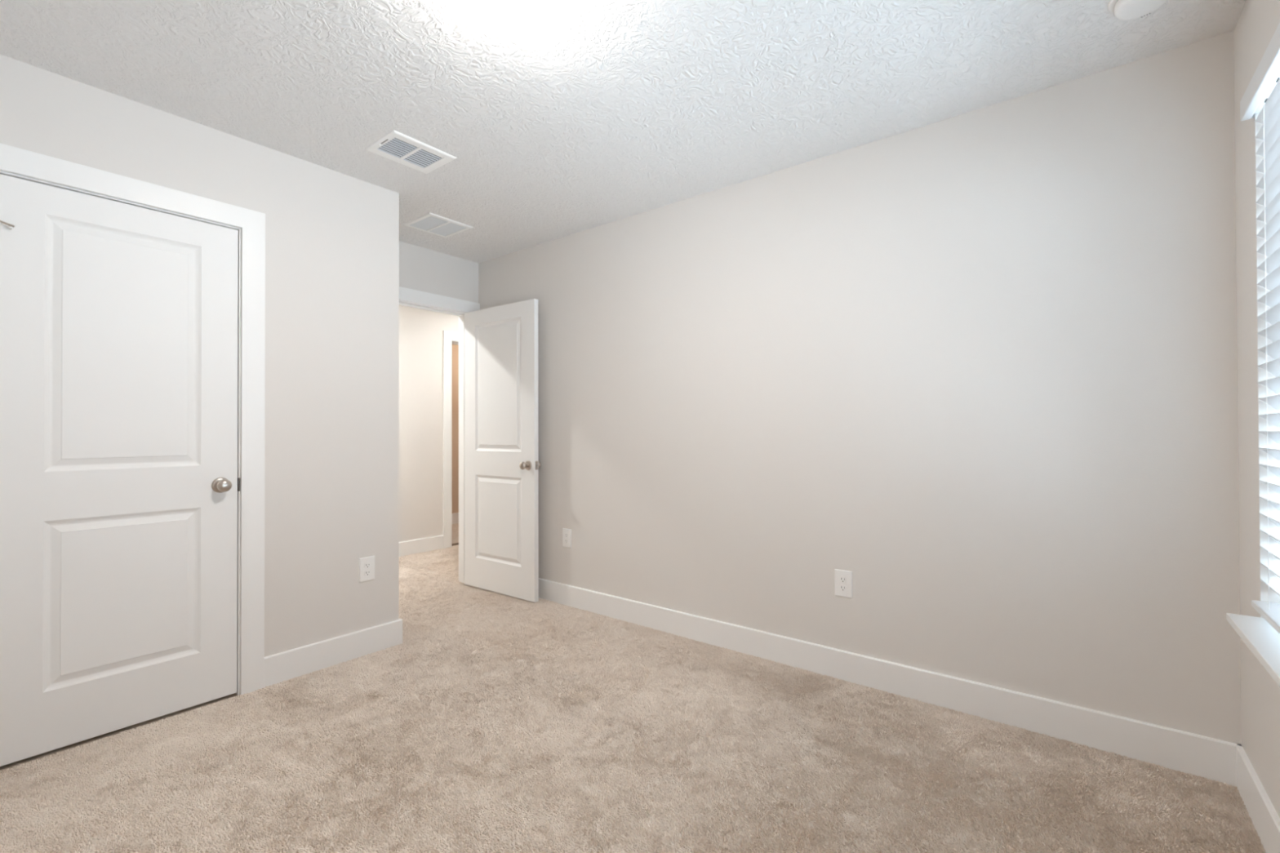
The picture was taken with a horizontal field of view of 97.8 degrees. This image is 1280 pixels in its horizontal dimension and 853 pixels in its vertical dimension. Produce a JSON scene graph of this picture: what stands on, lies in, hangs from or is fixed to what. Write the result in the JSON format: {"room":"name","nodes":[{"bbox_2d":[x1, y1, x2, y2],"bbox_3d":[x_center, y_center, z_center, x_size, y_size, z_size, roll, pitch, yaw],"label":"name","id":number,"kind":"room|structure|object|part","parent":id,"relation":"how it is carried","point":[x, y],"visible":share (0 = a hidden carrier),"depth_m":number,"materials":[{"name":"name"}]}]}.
{"room":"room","nodes":[
{"label":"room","id":0,"kind":"room"},
{"bbox_2d":[0,54,399,657],"bbox_3d":[-2.222,-0.046,2.430,0.724,2.440,2.057,0,-1,38],"label":"wall","id":1,"kind":"structure","parent":0,"point":[331,407],"depth_m":2.66,"materials":[{"name":"white paint"}]},
{"bbox_2d":[0,173,238,766],"bbox_3d":[-1.966,0.148,2.143,0.101,2.017,0.719,0,-1,38],"label":"door","id":2,"kind":"structure","parent":1,"relation":"in","point":[118,321],"depth_m":2.12,"materials":[{"name":"white paint"}]},
{"bbox_3d":[-1.766,0.250,2.365,0.060,0.052,0.052,0,-1,38],"label":"knob","id":3,"kind":"part","parent":2,"relation":"part of","materials":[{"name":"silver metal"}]},
{"bbox_2d":[0,142,265,695],"bbox_3d":[-2.014,0.106,2.186,0.133,2.130,0.907,0,-1,38],"label":"door frame","id":4,"kind":"structure","parent":1,"relation":"attached to","point":[16,162],"depth_m":2.44,"materials":[{"name":"white paint"}]},
{"bbox_3d":[-1.763,0.254,2.447,0.033,0.058,0.007,0,-1,38],"label":"strike plate","id":5,"kind":"part","parent":4,"relation":"part of","materials":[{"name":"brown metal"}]},
{"bbox_2d":[264,618,402,687],"bbox_3d":[-2.209,1.106,2.422,0.738,0.136,2.071,0,-1,38],"label":"baseboard","id":6,"kind":"structure","parent":1,"relation":"attached to","point":[286,665],"depth_m":2.72,"materials":[{"name":"white paint"}]},
{"bbox_2d":[359,555,374,582],"bbox_3d":[-1.404,0.733,2.872,0.008,0.123,0.079,0,-1,38],"label":"wall outlet","id":7,"kind":"object","parent":1,"relation":"attached to","point":[366,565],"visible":1,"depth_m":2.87,"materials":[{"name":"white plastic"}]},
{"bbox_2d":[364,569,370,576],"bbox_3d":[-1.401,0.753,2.870,0.002,0.029,0.034,0,-1,38],"label":"receptacle","id":8,"kind":"object","parent":7,"relation":"attached to","point":[366,572],"depth_m":2.87,"materials":[{"name":"grey plastic"}]},
{"bbox_2d":[364,562,370,568],"bbox_3d":[-1.402,0.714,2.871,0.002,0.029,0.034,0,-1,38],"label":"receptacle","id":9,"kind":"object","parent":7,"relation":"attached to","point":[366,565],"depth_m":2.87,"materials":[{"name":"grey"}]},
{"bbox_2d":[399,305,458,542],"bbox_3d":[-1.617,-0.029,5.012,1.276,2.440,4.300,0,-1,38],"label":"wall","id":10,"kind":"structure","parent":0,"point":[420,331],"depth_m":5.28,"materials":[{"name":"white paint"}]},
{"bbox_2d":[399,534,443,556],"bbox_3d":[-2.020,1.127,5.321,0.014,0.136,4.100,0,-1,38],"label":"baseboard","id":11,"kind":"structure","parent":10,"relation":"attached to","point":[433,543],"depth_m":5.25,"materials":[{"name":"white paint"}]},
{"bbox_2d":[443,330,458,548],"bbox_3d":[-1.674,0.131,5.864,0.133,2.134,0.951,0,-1,38],"label":"door frame","id":12,"kind":"structure","parent":10,"relation":"attached to","point":[450,338],"depth_m":5.48,"materials":[{"name":"white paint"}]},
{"bbox_2d":[399,240,478,302],"bbox_3d":[-1.465,-0.036,4.077,0.115,2.440,5.585,0,-1,38],"label":"wall","id":13,"kind":"structure","parent":0,"point":[420,268],"depth_m":4.01,"materials":[{"name":"white paint"}]},
{"bbox_2d":[399,286,479,582],"bbox_3d":[-1.575,0.120,3.936,0.151,2.126,0.955,0,-1,38],"label":"door frame","id":14,"kind":"structure","parent":13,"relation":"attached to","point":[411,298],"depth_m":4.22,"materials":[{"name":"white paint"}]},
{"bbox_3d":[-1.523,0.120,3.894,0.018,2.126,0.953,0,-1,38],"label":"casing","id":15,"kind":"part","parent":14,"relation":"part of","materials":[{"name":"white paint"}]},
{"bbox_3d":[-1.627,0.120,3.977,0.018,2.126,0.955,0,-1,38],"label":"casing","id":16,"kind":"part","parent":14,"relation":"part of","materials":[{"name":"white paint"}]},
{"bbox_2d":[451,344,458,513],"bbox_3d":[-2.056,-0.017,6.435,1.170,2.440,2.600,0,-1,38],"label":"wall","id":17,"kind":"structure","parent":0,"point":[455,348],"depth_m":6.92,"materials":[{"name":"beige paint"}]},
{"bbox_2d":[451,512,458,524],"bbox_3d":[-2.429,1.138,6.721,0.014,0.136,2.400,0,-1,38],"label":"baseboard","id":18,"kind":"structure","parent":17,"relation":"attached to","point":[455,517],"depth_m":6.89,"materials":[{"name":"white paint"}]},
{"bbox_2d":[0,0,1245,262],"bbox_3d":[-0.853,-1.322,3.532,6.920,0.120,5.900,0,-1,38],"label":"ceiling","id":19,"kind":"structure","parent":0,"point":[587,114],"depth_m":2.02,"materials":[{"name":"white paint"}]},
{"bbox_2d":[364,130,456,173],"bbox_3d":[-1.060,-1.261,2.590,0.256,0.014,0.306,0,-1,38],"label":"ceiling vent","id":20,"kind":"object","parent":19,"relation":"in","point":[397,147],"visible":1,"depth_m":2.57,"materials":[{"name":"white metal"}]},
{"bbox_2d":[403,212,473,237],"bbox_3d":[-1.267,-1.257,3.504,0.302,0.008,0.304,0,-1,38],"label":"ceiling vent","id":21,"kind":"object","parent":19,"relation":"in","point":[430,223],"visible":1,"depth_m":3.49,"materials":[{"name":"white metal"}]},
{"bbox_2d":[1108,0,1166,20],"bbox_3d":[1.485,-1.260,1.652,0.152,0.045,0.152,0,-1,38],"label":"smoke detector","id":22,"kind":"object","parent":19,"relation":"attached to","point":[1123,10],"visible":1,"depth_m":1.66,"materials":[{"name":"white plastic"}]},
{"bbox_2d":[0,630,1260,852],"bbox_3d":[-0.846,1.238,3.513,6.920,0.120,5.900,0,-1,38],"label":"floor","id":23,"kind":"structure","parent":0,"point":[180,712],"depth_m":1.99,"materials":[{"name":"beige"}]},
{"bbox_2d":[0,523,1265,852],"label":"carpet","id":24,"kind":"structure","parent":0,"point":[461,642],"depth_m":1.89,"materials":[{"name":"beige carpet"}]},
{"bbox_2d":[478,31,1241,744],"bbox_3d":[0.460,-0.049,3.022,4.218,2.440,0.115,0,-1,38],"label":"wall","id":25,"kind":"structure","parent":0,"point":[979,367],"depth_m":2.31,"materials":[{"name":"white paint"}]},
{"bbox_2d":[464,298,541,602],"bbox_3d":[-0.994,0.161,3.943,0.777,2.017,0.167,0,-1,37],"label":"door","id":26,"kind":"structure","parent":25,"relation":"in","point":[502,464],"depth_m":3.90,"materials":[{"name":"white paint"}]},
{"bbox_3d":[-0.769,0.259,3.710,0.052,0.052,0.060,0,-1,37],"label":"knob","id":27,"kind":"part","parent":26,"relation":"part of","materials":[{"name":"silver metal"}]},
{"bbox_2d":[562,528,571,547],"bbox_3d":[-0.482,0.735,3.677,0.079,0.123,0.008,0,-1,38],"label":"wall outlet","id":28,"kind":"object","parent":25,"relation":"attached to","point":[566,533],"visible":1,"depth_m":3.67,"materials":[{"name":"white plastic"}]},
{"bbox_2d":[834,568,852,598],"bbox_3d":[0.935,0.723,2.567,0.079,0.123,0.008,0,-1,38],"label":"wall outlet","id":29,"kind":"object","parent":25,"relation":"attached to","point":[843,579],"visible":1,"depth_m":2.56,"materials":[{"name":"white plastic"}]},
{"bbox_2d":[839,584,846,591],"bbox_3d":[0.933,0.742,2.565,0.034,0.029,0.002,0,-1,38],"label":"receptacle","id":30,"kind":"object","parent":29,"relation":"attached to","point":[842,588],"depth_m":2.56,"materials":[{"name":"grey plastic"}]},
{"bbox_2d":[839,576,846,582],"bbox_3d":[0.933,0.703,2.565,0.034,0.029,0.002,0,-1,38],"label":"receptacle","id":31,"kind":"object","parent":29,"relation":"attached to","point":[842,579],"depth_m":2.56,"materials":[{"name":"grey plastic"}]},
{"bbox_2d":[538,577,1241,786],"bbox_3d":[0.352,1.103,3.018,4.000,0.136,0.014,0,-1,38],"label":"baseboard","id":32,"kind":"structure","parent":25,"relation":"attached to","point":[1209,757],"depth_m":2.29,"materials":[{"name":"white paint"}]},
{"bbox_2d":[1226,0,1279,817],"bbox_3d":[1.027,-0.069,0.542,0.268,2.440,3.090,0,-1,38],"label":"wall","id":33,"kind":"structure","parent":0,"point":[1258,21],"depth_m":1.62,"materials":[{"name":"white paint"}]},
{"bbox_2d":[1235,745,1279,852],"bbox_3d":[0.973,1.083,0.579,0.014,0.136,3.090,0,-1,38],"label":"baseboard","id":34,"kind":"structure","parent":33,"relation":"attached to","point":[1265,820],"depth_m":1.58,"materials":[{"name":"white paint"}]},
{"bbox_2d":[1240,22,1279,634],"bbox_3d":[1.197,-0.222,0.840,0.090,1.466,1.921,0,-1,38],"label":"window blind","id":35,"kind":"object","parent":33,"relation":"attached to","point":[1261,96],"visible":1,"depth_m":1.51,"materials":[{"name":"white plastic"}]},
{"bbox_3d":[1.192,0.502,0.841,0.053,0.018,1.890,0,-1,38],"label":"rail","id":36,"kind":"part","parent":35,"relation":"part of","materials":[{"name":"white plastic"}]},
{"bbox_3d":[1.715,-0.200,1.502,0.041,1.403,0.002,0,-1,38],"label":"ladder cord","id":37,"kind":"part","parent":35,"relation":"part of","materials":[{"name":"white fabric"}]}
]}

